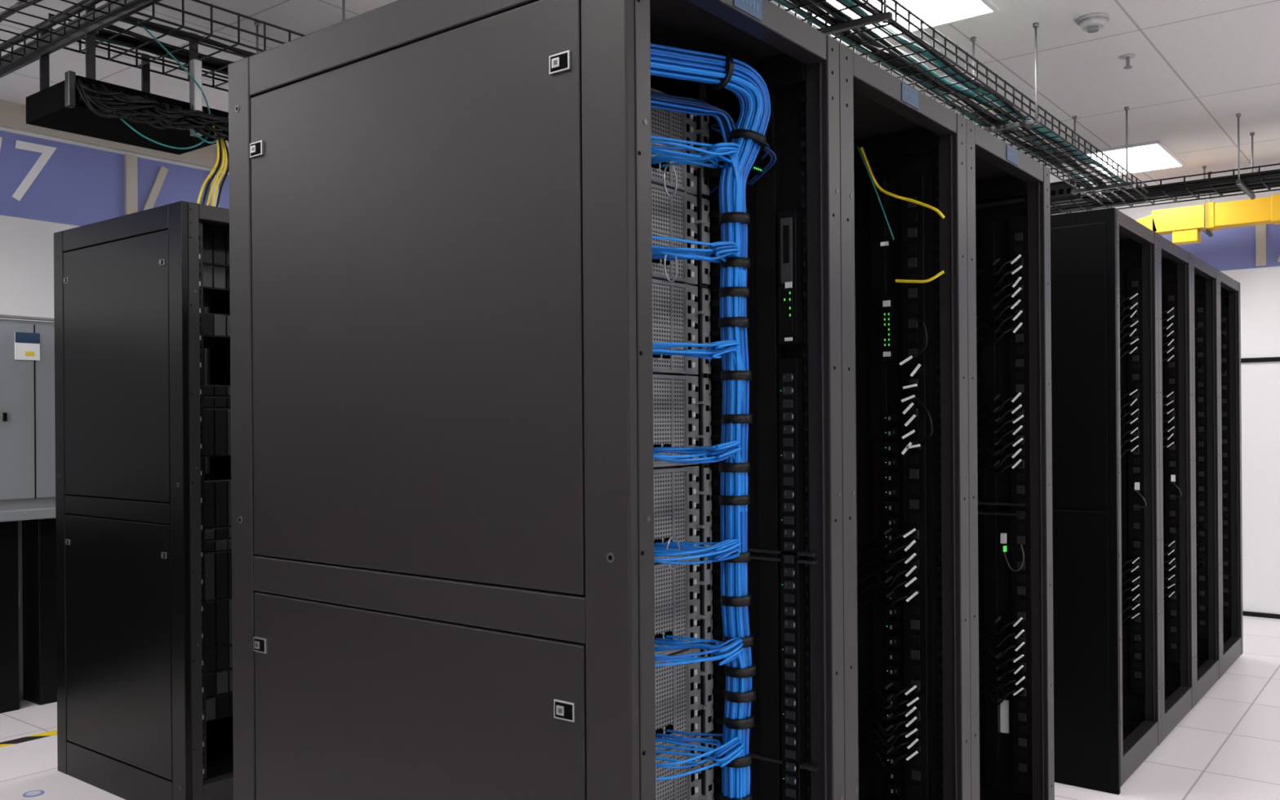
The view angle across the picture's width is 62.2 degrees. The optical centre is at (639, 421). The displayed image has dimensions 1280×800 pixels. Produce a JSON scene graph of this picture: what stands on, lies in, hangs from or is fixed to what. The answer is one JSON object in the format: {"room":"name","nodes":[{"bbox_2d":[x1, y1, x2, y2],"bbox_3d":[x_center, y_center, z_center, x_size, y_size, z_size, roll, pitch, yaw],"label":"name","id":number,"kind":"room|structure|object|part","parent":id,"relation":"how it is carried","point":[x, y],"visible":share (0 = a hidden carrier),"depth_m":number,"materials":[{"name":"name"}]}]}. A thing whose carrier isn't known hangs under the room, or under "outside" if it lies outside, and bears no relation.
{"room":"server room","nodes":[
{"label":"server room","id":0,"kind":"room"},
{"bbox_2d":[0,99,229,322],"bbox_3d":[-3.298,-0.113,5.202,0.120,3.170,12.400,0,0,38],"label":"wall","id":1,"kind":"structure","parent":0,"point":[26,245],"depth_m":5.41,"materials":[{"name":"white paint"}]},
{"bbox_2d":[0,130,229,226],"bbox_3d":[-3.278,-1.238,5.168,0.006,0.420,12.180,0,0,38],"label":"painted band","id":2,"kind":"object","parent":1,"relation":"attached to","point":[77,185],"visible":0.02,"depth_m":5.59,"materials":[{"name":"paint"}]},
{"bbox_3d":[-3.275,-1.533,5.164,0.020,0.130,12.180,0,0,38],"label":"crown","id":3,"kind":"part","parent":1,"relation":"part of","materials":[{"name":"beige paint"}]},
{"bbox_2d":[124,154,218,214],"bbox_3d":[-2.631,-1.248,5.982,0.025,0.410,0.540,0,0,38],"label":"lettering","id":4,"kind":"object","parent":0,"point":[131,177],"depth_m":5.80},
{"bbox_2d":[0,0,1279,192],"bbox_3d":[0.382,-1.675,2.349,9.250,0.100,12.200,0,0,38],"label":"ceiling","id":5,"kind":"structure","parent":0,"point":[1197,64],"depth_m":4.79,"materials":[{"name":"tile"}]},
{"bbox_2d":[0,0,161,78],"bbox_3d":[-2.115,-1.417,3.409,2.907,0.380,0.520,0,0,38],"label":"cable tray","id":6,"kind":"object","parent":5,"relation":"hanging from","point":[113,11],"visible":1,"depth_m":3.39,"materials":[{"name":"black metal"}]},
{"bbox_2d":[26,0,345,207],"bbox_3d":[-0.634,-1.182,4.996,0.600,0.870,4.060,0,0,38],"label":"cable tray","id":7,"kind":"object","parent":5,"relation":"hanging from","point":[87,106],"visible":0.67,"depth_m":3.60,"materials":[{"name":"black metal"}]},
{"bbox_2d":[769,0,999,48],"bbox_3d":[0.797,-1.620,3.925,0.660,0.015,1.190,0,0,38],"label":"ceiling light","id":8,"kind":"object","parent":5,"relation":"in","point":[936,13],"depth_m":4.19,"materials":[{"name":"white plastic"}]},
{"bbox_2d":[768,0,1147,204],"bbox_3d":[1.171,-1.421,3.982,0.300,0.420,5.154,0,0,38],"label":"cable tray","id":9,"kind":"object","parent":5,"relation":"hanging from","point":[855,33],"visible":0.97,"depth_m":4.00,"materials":[{"name":"black metal"}]},
{"bbox_2d":[1076,12,1109,33],"bbox_3d":[1.839,-1.609,4.308,0.124,0.052,0.124,0,0,38],"label":"smoke detector","id":10,"kind":"object","parent":5,"relation":"attached to","point":[1091,23],"visible":1,"depth_m":4.28,"materials":[{"name":"plastic"}]},
{"bbox_2d":[1120,53,1135,69],"bbox_3d":[2.187,-1.611,4.759,0.064,0.054,0.064,0,0,38],"label":"sprinkler","id":11,"kind":"object","parent":5,"relation":"attached to","point":[1126,56],"visible":1,"depth_m":4.75,"materials":[{"name":"metal"}]},
{"bbox_2d":[1085,140,1186,176],"bbox_3d":[3.079,-1.637,6.648,0.480,0.015,0.740,0,0,38],"label":"ceiling light","id":12,"kind":"object","parent":5,"relation":"in","point":[1150,156],"depth_m":6.59,"materials":[{"name":"white plastic"}]},
{"bbox_2d":[1042,113,1279,214],"bbox_3d":[3.060,-1.454,6.095,3.804,0.380,0.520,0,0,38],"label":"cable tray","id":13,"kind":"object","parent":5,"relation":"hanging from","point":[1061,198],"visible":0.46,"depth_m":6.04,"materials":[{"name":"black metal"}]},
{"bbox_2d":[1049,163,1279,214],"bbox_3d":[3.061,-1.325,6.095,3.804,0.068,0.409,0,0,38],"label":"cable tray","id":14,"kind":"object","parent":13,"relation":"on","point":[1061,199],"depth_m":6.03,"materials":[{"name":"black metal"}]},
{"bbox_2d":[1136,165,1279,244],"bbox_3d":[4.016,-1.417,6.708,1.633,0.470,0.240,0,0,38],"label":"fiber raceway","id":15,"kind":"object","parent":5,"relation":"hanging from","point":[1185,224],"visible":0.83,"depth_m":6.87,"materials":[{"name":"plastic"}]},
{"bbox_2d":[0,615,1279,799],"bbox_3d":[0.404,1.395,2.349,9.250,0.100,12.200,0,0,38],"label":"floor","id":16,"kind":"structure","parent":0,"point":[1227,746],"depth_m":4.31,"materials":[{"name":"tile"}]},
{"bbox_2d":[0,314,57,713],"bbox_3d":[-3.581,0.441,4.413,0.330,1.868,3.220,0,0,38],"label":"tall cabinet","id":17,"kind":"object","parent":16,"relation":"on","point":[28,547],"visible":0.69,"depth_m":5.07,"materials":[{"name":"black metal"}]},
{"bbox_2d":[0,729,57,747],"bbox_3d":[-3.274,1.371,3.739,0.070,0.002,4.900,0,0,38],"label":"tape","id":18,"kind":"object","parent":16,"relation":"on","point":[33,737],"visible":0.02,"depth_m":4.57,"materials":[{"name":"yellow plastic"}]},
{"bbox_2d":[22,790,44,797],"bbox_3d":[-2.220,1.363,3.885,0.070,0.003,0.070,0,0,38],"label":"floor sticker","id":19,"kind":"object","parent":16,"relation":"on","point":[35,793],"visible":1,"depth_m":3.88,"materials":[{"name":"paint"}]},
{"bbox_2d":[53,200,233,799],"bbox_3d":[-1.698,0.302,4.119,0.951,2.117,0.692,0,0,38],"label":"rack","id":20,"kind":"object","parent":16,"relation":"on","point":[142,299],"visible":0.46,"depth_m":3.82,"materials":[{"name":"black metal"}]},
{"bbox_3d":[-1.690,0.300,4.131,0.950,2.080,0.662,0,0,38],"label":"frame","id":21,"kind":"part","parent":20,"relation":"part of","materials":[{"name":"black metal"}]},
{"bbox_2d":[228,0,844,799],"bbox_3d":[-0.226,0.300,2.160,1.061,2.100,0.692,0,0,38],"label":"rack","id":22,"kind":"object","parent":16,"relation":"on","point":[535,354],"visible":1,"depth_m":1.94,"materials":[{"name":"black metal"}]},
{"bbox_3d":[-0.427,0.301,1.900,1.060,2.100,0.022,0,0,38],"label":"frame","id":23,"kind":"part","parent":22,"relation":"part of","materials":[{"name":"black metal"}]},
{"bbox_2d":[703,153,764,181],"bbox_3d":[0.191,-0.518,2.159,0.112,0.040,0.055,0,0,38],"label":"cables","id":24,"kind":"object","parent":22,"relation":"attached to","point":[756,173],"depth_m":2.15,"materials":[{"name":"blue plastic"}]},
{"bbox_3d":[-0.217,0.290,2.172,1.060,2.080,0.662,0,0,38],"label":"frame","id":25,"kind":"part","parent":22,"relation":"part of","materials":[{"name":"black metal"}]},
{"bbox_2d":[839,42,970,799],"bbox_3d":[0.195,0.297,2.704,1.061,2.100,0.685,0,0,38],"label":"rack","id":26,"kind":"object","parent":16,"relation":"on","point":[904,364],"visible":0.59,"depth_m":2.67,"materials":[{"name":"black metal"}]},
{"bbox_2d":[965,118,1054,799],"bbox_3d":[0.614,0.293,3.246,1.061,2.100,0.685,0,0,38],"label":"rack","id":27,"kind":"object","parent":16,"relation":"on","point":[1009,324],"visible":0.34,"depth_m":3.19,"materials":[{"name":"black metal"}]},
{"bbox_2d":[1050,207,1161,794],"bbox_3d":[1.493,0.287,4.384,1.061,2.100,0.689,0,0,38],"label":"rack","id":28,"kind":"object","parent":16,"relation":"on","point":[1104,262],"visible":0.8,"depth_m":3.89,"materials":[{"name":"black metal"}]},
{"bbox_3d":[1.290,0.289,4.122,1.060,2.100,0.026,0,0,38],"label":"panel","id":29,"kind":"part","parent":28,"relation":"part of","materials":[{"name":"black metal"}]},
{"bbox_3d":[1.501,0.277,4.395,1.060,2.080,0.662,0,0,38],"label":"frame","id":30,"kind":"part","parent":28,"relation":"part of","materials":[{"name":"black metal"}]},
{"bbox_3d":[2.023,0.316,4.293,0.012,0.070,0.053,0,0,-36],"label":"loop cord","id":31,"kind":"part","parent":28,"relation":"part of","materials":[{"name":"grey plastic"}]},
{"bbox_2d":[1157,233,1195,742],"bbox_3d":[1.913,0.276,4.928,1.061,2.117,0.685,0,0,38],"label":"rack","id":32,"kind":"object","parent":16,"relation":"on","point":[1175,263],"visible":0.26,"depth_m":4.85,"materials":[{"name":"black metal"}]},
{"bbox_3d":[2.442,0.313,4.835,0.012,0.070,0.053,0,0,-36],"label":"loop cord","id":33,"kind":"part","parent":32,"relation":"part of","materials":[{"name":"grey plastic"}]},
{"bbox_2d":[1191,253,1221,705],"bbox_3d":[2.332,0.272,5.470,1.061,2.117,0.685,0,0,38],"label":"rack","id":34,"kind":"object","parent":16,"relation":"on","point":[1205,277],"visible":0.22,"depth_m":5.39,"materials":[{"name":"black metal"}]},
{"bbox_2d":[1217,270,1243,676],"bbox_3d":[2.751,0.278,6.012,1.061,2.100,0.685,0,0,38],"label":"rack","id":35,"kind":"object","parent":16,"relation":"on","point":[1229,291],"visible":0.12,"depth_m":5.93,"materials":[{"name":"black metal"}]},
{"bbox_2d":[1053,186,1279,613],"bbox_3d":[4.154,-0.168,7.216,9.250,3.170,0.100,0,0,38],"label":"wall","id":36,"kind":"structure","parent":0,"point":[1260,287],"depth_m":7.14,"materials":[{"name":"white paint"}]},
{"bbox_2d":[1160,223,1279,271],"bbox_3d":[4.122,-1.187,7.168,9.230,0.310,0.006,0,0,38],"label":"painted band","id":37,"kind":"object","parent":36,"relation":"attached to","point":[1230,248],"visible":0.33,"depth_m":7.22,"materials":[{"name":"paint"}]},
{"bbox_2d":[1240,356,1279,362],"bbox_3d":[4.118,-0.412,7.171,9.250,0.030,0.012,0,0,38],"label":"trim","id":38,"kind":"structure","parent":36,"relation":"attached to","point":[1273,358],"depth_m":7.13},
{"bbox_2d":[1242,610,1279,618],"bbox_3d":[4.130,1.303,7.170,9.250,0.030,0.015,0,0,38],"label":"baseboard","id":39,"kind":"structure","parent":36,"relation":"attached to","point":[1244,613],"depth_m":7.13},
{"bbox_2d":[1255,224,1279,266],"bbox_3d":[4.257,-1.238,7.044,0.296,0.390,0.025,0,0,38],"label":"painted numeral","id":40,"kind":"object","parent":36,"relation":"attached to","point":[1260,230],"visible":0.69,"depth_m":7.11,"materials":[{"name":"beige paint"}]}
]}

